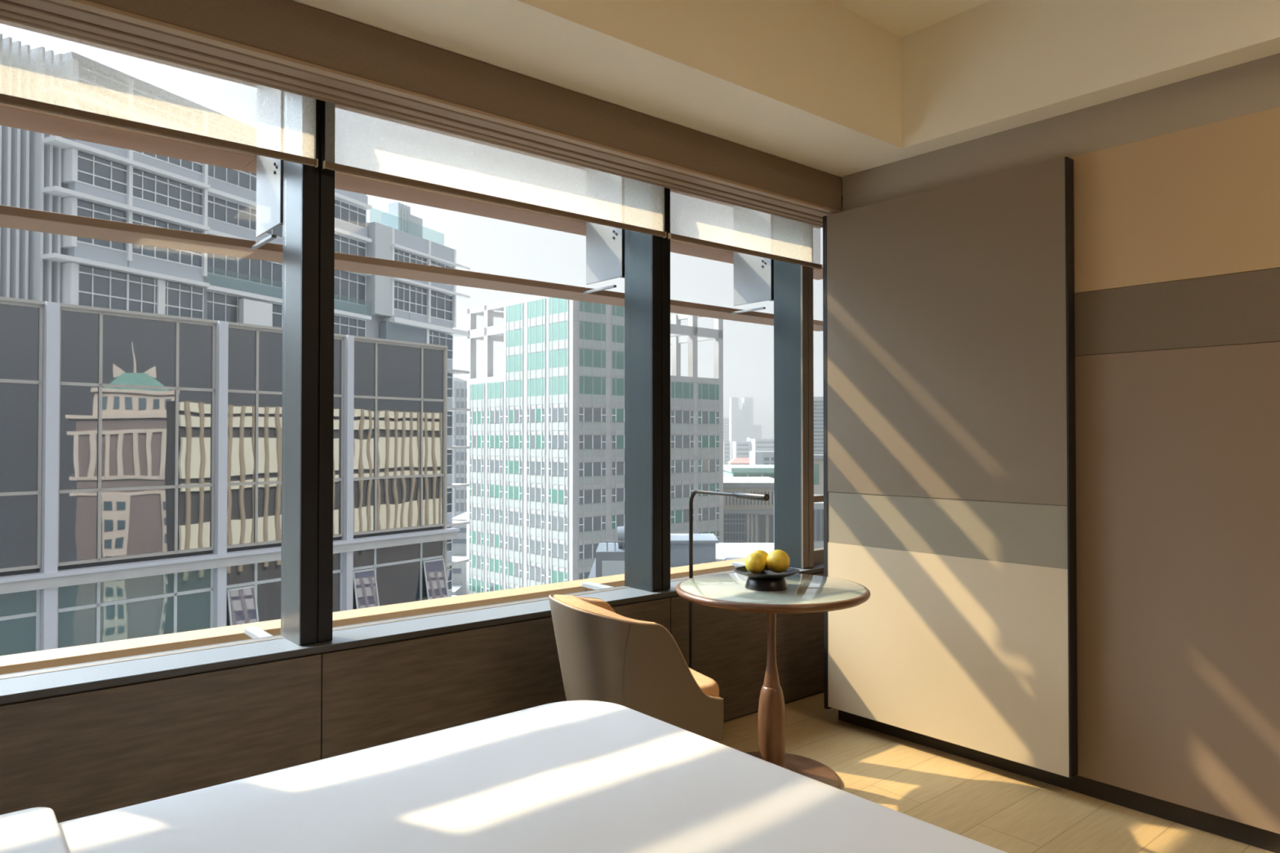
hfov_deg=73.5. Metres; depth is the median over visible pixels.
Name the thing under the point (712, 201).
louver
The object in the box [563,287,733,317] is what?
louver
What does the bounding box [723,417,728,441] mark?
block
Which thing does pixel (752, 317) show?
louver
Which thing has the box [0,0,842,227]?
pelmet
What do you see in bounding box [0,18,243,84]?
louver
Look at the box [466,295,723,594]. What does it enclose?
tower
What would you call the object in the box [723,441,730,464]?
block
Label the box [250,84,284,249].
bracket
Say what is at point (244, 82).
louver
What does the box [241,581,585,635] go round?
louver
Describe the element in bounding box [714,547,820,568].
louver
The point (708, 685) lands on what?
seat cushion
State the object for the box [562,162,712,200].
louver
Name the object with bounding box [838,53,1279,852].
wall
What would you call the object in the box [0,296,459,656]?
glass office block
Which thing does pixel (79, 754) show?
wall paneling
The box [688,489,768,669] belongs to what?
floor lamp
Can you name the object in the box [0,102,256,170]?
louver
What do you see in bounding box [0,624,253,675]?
louver
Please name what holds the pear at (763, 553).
on the dish
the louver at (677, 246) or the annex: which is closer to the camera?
the louver at (677, 246)
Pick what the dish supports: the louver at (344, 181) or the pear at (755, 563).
the pear at (755, 563)
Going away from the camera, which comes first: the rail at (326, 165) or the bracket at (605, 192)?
the rail at (326, 165)
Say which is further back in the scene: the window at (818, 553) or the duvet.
the window at (818, 553)
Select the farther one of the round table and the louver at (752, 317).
the louver at (752, 317)
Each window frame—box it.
[0,635,284,679]
[332,586,630,631]
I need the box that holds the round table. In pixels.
[675,573,870,789]
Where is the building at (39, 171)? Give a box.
[0,33,470,596]
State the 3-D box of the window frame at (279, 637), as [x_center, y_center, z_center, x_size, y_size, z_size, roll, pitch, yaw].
[-1.635,-0.239,2.638,1.049,1.926,0.035,1,-1,-40]
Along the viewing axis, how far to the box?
47.90 m
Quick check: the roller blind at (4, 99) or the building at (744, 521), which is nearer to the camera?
the roller blind at (4, 99)
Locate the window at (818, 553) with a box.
[813,494,823,564]
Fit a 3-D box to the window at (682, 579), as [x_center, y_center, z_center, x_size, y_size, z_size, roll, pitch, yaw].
[0.377,-0.215,4.337,0.972,1.926,0.035,1,-1,-40]
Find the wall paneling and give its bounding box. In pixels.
[0,568,824,822]
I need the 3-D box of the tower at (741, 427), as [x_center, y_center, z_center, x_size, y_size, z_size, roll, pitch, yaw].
[111.995,22.741,912.274,31.614,106.399,25.000,0,-1,0]
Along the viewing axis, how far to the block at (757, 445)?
619.80 m
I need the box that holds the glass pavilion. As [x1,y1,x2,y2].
[723,464,773,478]
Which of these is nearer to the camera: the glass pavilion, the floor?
the floor
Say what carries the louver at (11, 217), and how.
attached to the bracket
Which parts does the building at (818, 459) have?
cornice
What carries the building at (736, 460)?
on the ground
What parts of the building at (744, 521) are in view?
glass wall frame, cornice, cornice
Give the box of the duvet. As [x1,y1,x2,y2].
[0,700,1007,852]
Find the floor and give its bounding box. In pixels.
[715,691,1274,852]
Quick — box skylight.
[724,557,745,560]
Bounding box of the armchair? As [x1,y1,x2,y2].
[548,594,723,741]
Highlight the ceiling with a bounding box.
[290,0,1279,195]
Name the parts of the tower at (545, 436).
dark sash, open roof frame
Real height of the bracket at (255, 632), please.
0.070 m
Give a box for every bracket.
[244,626,276,638]
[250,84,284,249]
[582,167,624,293]
[582,582,612,589]
[730,204,773,314]
[732,561,745,566]
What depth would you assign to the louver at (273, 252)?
3.75 m
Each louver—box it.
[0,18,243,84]
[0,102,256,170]
[0,204,255,257]
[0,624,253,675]
[240,240,586,298]
[241,80,564,164]
[241,157,586,231]
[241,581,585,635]
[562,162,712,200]
[562,223,733,258]
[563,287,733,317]
[567,562,733,591]
[708,200,822,228]
[708,251,822,279]
[709,308,822,331]
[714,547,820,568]
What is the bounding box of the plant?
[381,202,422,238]
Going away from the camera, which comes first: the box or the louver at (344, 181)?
the louver at (344, 181)
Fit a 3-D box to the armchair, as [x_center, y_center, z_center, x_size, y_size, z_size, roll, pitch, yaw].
[-0.035,1.007,3.149,0.572,0.775,0.529,0,-1,-26]
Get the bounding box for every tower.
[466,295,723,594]
[728,397,761,460]
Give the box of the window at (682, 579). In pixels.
[670,570,734,582]
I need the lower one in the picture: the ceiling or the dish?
the dish
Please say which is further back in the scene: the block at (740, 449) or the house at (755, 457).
the block at (740, 449)
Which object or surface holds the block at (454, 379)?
on the ground
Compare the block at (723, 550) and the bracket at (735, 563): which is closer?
the bracket at (735, 563)
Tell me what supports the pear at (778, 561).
on the dish
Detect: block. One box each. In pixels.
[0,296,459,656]
[451,377,466,517]
[453,381,466,516]
[587,542,774,578]
[670,533,719,566]
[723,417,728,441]
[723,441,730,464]
[732,441,750,459]
[746,437,755,451]
[751,439,773,451]
[813,396,823,454]
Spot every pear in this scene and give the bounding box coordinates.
[744,552,765,573]
[752,550,768,571]
[766,549,790,573]
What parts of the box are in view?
casing, louvre panel, rail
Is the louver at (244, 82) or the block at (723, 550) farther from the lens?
the block at (723, 550)
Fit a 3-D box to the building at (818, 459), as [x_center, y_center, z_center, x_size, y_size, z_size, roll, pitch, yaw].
[29.342,34.818,136.233,8.356,60.830,14.600,0,-1,0]
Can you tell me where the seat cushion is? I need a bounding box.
[688,667,719,696]
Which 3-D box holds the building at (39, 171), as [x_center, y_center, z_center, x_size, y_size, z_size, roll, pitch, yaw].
[-28.488,22.518,59.158,12.600,83.300,39.800,0,-1,23]
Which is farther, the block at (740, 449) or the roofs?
the block at (740, 449)
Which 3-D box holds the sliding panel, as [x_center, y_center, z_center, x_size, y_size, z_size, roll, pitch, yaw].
[1.264,0.159,3.651,0.075,2.332,1.132,1,-1,-40]
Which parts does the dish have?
plate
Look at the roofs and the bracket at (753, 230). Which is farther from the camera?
the roofs
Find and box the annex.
[813,494,823,548]
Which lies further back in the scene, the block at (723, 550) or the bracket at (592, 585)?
the block at (723, 550)
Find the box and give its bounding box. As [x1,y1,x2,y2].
[595,526,624,577]
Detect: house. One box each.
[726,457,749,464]
[749,451,773,464]
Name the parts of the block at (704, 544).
casing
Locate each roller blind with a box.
[0,93,318,167]
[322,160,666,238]
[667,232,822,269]
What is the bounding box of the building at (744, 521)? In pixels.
[723,476,773,542]
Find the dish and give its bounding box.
[733,565,799,591]
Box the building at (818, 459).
[813,454,823,494]
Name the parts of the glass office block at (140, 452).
glass panel, glass panel, glass panel, glass panel, glass panel, panel frame, glass panel, glass panel, glass panel, glass panel, glass panel, panel frame, glass panel, glass panel, glass panel, glass panel, glass panel, glass panel, glass panel, glass panel, glass panel, glass panel, glass panel, glass panel, glass panel, glass panel, glass panel, open sash, open pane, glass panel, glass panel, glass panel, glass panel, glass panel, panel frame, glass panel, glass panel, glass panel, glass panel, glass panel, glass panel, glass panel, glass panel, glass panel, glass panel, open pane, open sash, glass panel, glass panel, glass panel, glass panel, panel frame, glass panel, glass panel, glass panel, glass panel, glass panel, glass panel, open sash, open pane, trim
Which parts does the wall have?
panel, panel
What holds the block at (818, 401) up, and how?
on the ground
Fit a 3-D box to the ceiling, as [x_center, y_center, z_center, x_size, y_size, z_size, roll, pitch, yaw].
[1.343,-1.524,1.011,5.470,0.580,6.420,1,-1,-40]
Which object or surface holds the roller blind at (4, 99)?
attached to the pelmet
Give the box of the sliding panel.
[822,156,1077,777]
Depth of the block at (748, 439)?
799.93 m
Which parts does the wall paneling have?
wainscot panel, wainscot panel, wainscot panel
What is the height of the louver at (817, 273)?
0.030 m
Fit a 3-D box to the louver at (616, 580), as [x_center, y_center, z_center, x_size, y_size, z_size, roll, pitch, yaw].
[0.083,0.802,4.604,1.048,0.030,0.165,1,-1,-40]
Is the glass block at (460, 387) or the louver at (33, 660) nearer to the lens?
the louver at (33, 660)
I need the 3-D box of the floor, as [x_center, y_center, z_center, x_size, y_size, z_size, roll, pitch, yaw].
[1.360,1.423,0.966,5.450,0.120,6.350,1,-1,-40]
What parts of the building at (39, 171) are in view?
corner post, corner post, corner post, corner post, corner post, spandrel panel, spandrel panel, spandrel panel, spandrel panel, spandrel panel, spandrel panel, spandrel panel, spandrel panel, spandrel panel, spandrel panel, spandrel panel, spandrel panel, spandrel panel, spandrel panel, spandrel panel, parapet panel, spandrel panel, spandrel panel, spandrel panel, spandrel panel, spandrel panel, spandrel panel, spandrel panel, spandrel panel, spandrel panel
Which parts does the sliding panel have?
edge trim, panel, panel, edge trim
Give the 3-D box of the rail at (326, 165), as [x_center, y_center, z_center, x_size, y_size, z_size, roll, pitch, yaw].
[-0.473,-1.027,3.350,1.528,0.348,0.026,1,-1,-40]
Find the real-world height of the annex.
55.801 m
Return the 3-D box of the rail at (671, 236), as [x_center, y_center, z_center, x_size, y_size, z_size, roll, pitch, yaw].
[0.545,-1.015,4.210,1.089,0.348,0.026,1,-1,-40]
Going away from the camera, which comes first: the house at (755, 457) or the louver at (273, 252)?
the louver at (273, 252)
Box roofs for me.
[452,511,466,595]
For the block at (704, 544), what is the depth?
61.88 m

